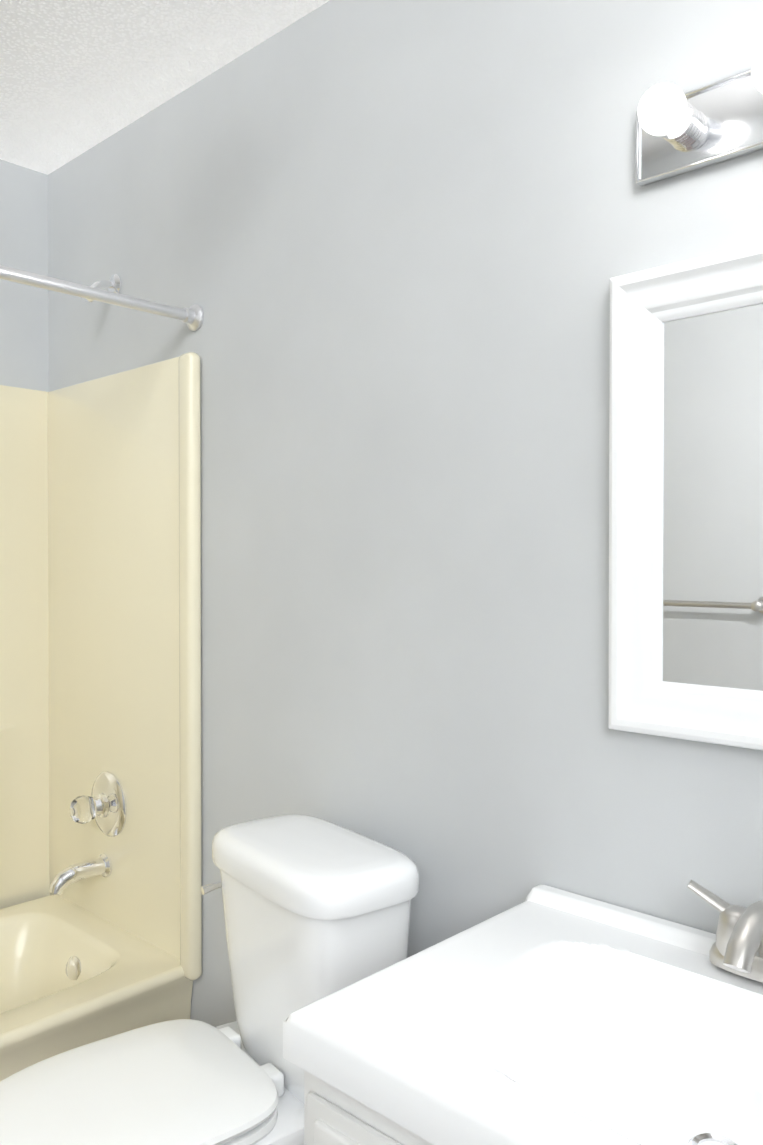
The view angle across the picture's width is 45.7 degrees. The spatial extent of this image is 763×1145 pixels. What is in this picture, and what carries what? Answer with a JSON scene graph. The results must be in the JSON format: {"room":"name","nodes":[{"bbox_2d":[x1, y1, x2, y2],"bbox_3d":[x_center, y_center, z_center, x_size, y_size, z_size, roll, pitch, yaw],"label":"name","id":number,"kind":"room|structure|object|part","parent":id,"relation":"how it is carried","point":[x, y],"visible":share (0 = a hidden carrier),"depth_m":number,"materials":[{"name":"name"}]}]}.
{"room":"bathroom","nodes":[
{"label":"bathroom","id":0,"kind":"room"},
{"bbox_2d":[0,159,48,391],"bbox_3d":[-1.527,0.101,2.048,0.120,2.440,1.570,1,1,43],"label":"wall","id":1,"kind":"structure","parent":0,"point":[24,346],"depth_m":2.52,"materials":[{"name":"paint"}]},
{"bbox_2d":[0,0,329,174],"bbox_3d":[-0.406,-1.167,1.057,3.090,0.120,1.690,1,1,43],"label":"ceiling","id":2,"kind":"structure","parent":0,"point":[78,77],"depth_m":1.97,"materials":[{"name":"white paint"}]},
{"bbox_2d":[48,0,762,1026],"bbox_3d":[0.133,0.106,1.643,3.090,2.440,0.120,1,1,43],"label":"wall","id":3,"kind":"structure","parent":0,"point":[390,246],"depth_m":1.61,"materials":[{"name":"paint"}]},
{"bbox_2d":[81,274,121,302],"bbox_3d":[-0.714,-0.719,2.281,0.060,0.086,0.099,1,1,43],"label":"shower","id":4,"kind":"object","parent":3,"relation":"attached to","point":[113,284],"visible":0.48,"depth_m":2.29,"materials":[{"name":"silver metal"}]},
{"bbox_2d":[0,265,202,330],"bbox_3d":[-0.923,-0.578,1.552,0.060,0.060,1.447,1,1,43],"label":"shower curtain rod","id":5,"kind":"object","parent":3,"relation":"attached to","point":[192,316],"visible":1,"depth_m":1.90,"materials":[{"name":"white metal"}]},
{"bbox_2d":[609,242,762,750],"bbox_3d":[0.537,-0.099,1.153,0.543,0.664,0.030,1,1,43],"label":"mirror","id":6,"kind":"object","parent":3,"relation":"attached to","point":[686,512],"visible":0.96,"depth_m":1.26,"materials":[{"name":"white paint"}]},
{"bbox_2d":[636,47,762,186],"bbox_3d":[0.496,-0.610,1.109,0.458,0.104,0.141,1,1,43],"label":"sconce","id":7,"kind":"object","parent":3,"relation":"attached to","point":[722,121],"depth_m":1.22,"materials":[{"name":"silver metal"}]},
{"bbox_3d":[0.370,-0.609,1.193,0.062,0.062,0.062,0,1,-2],"label":"vanity light bulb","id":8,"kind":"part","parent":7,"relation":"part of","materials":[{"name":"white glass"}]},
{"bbox_3d":[0.479,-0.608,1.090,0.062,0.062,0.062,0,1,-2],"label":"vanity light bulb","id":9,"kind":"part","parent":7,"relation":"part of","materials":[{"name":"white glass"}]},
{"bbox_3d":[-0.406,1.392,1.087,3.090,0.120,1.690,1,1,43],"label":"floor","id":10,"kind":"structure","parent":0,"visible":0},
{"bbox_2d":[0,352,201,1080],"bbox_3d":[-1.170,0.413,1.797,0.742,1.818,1.444,1,1,43],"label":"bathtub","id":11,"kind":"object","parent":10,"relation":"on","point":[100,744],"visible":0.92,"depth_m":2.28,"materials":[{"name":"beige plastic"}]},
{"bbox_2d":[0,814,418,1144],"bbox_3d":[-0.300,0.897,1.460,0.499,0.857,0.696,1,1,43],"label":"toilet","id":12,"kind":"object","parent":10,"relation":"on","point":[316,909],"visible":0.94,"depth_m":1.45,"materials":[{"name":"white ceramic"}]},
{"bbox_2d":[283,880,762,1144],"bbox_3d":[0.363,0.867,0.963,0.842,0.930,0.560,1,1,43],"label":"bathroom vanity","id":13,"kind":"object","parent":10,"relation":"on","point":[544,1015],"visible":1,"depth_m":1.09,"materials":[{"name":"white ceramic"}]}
]}

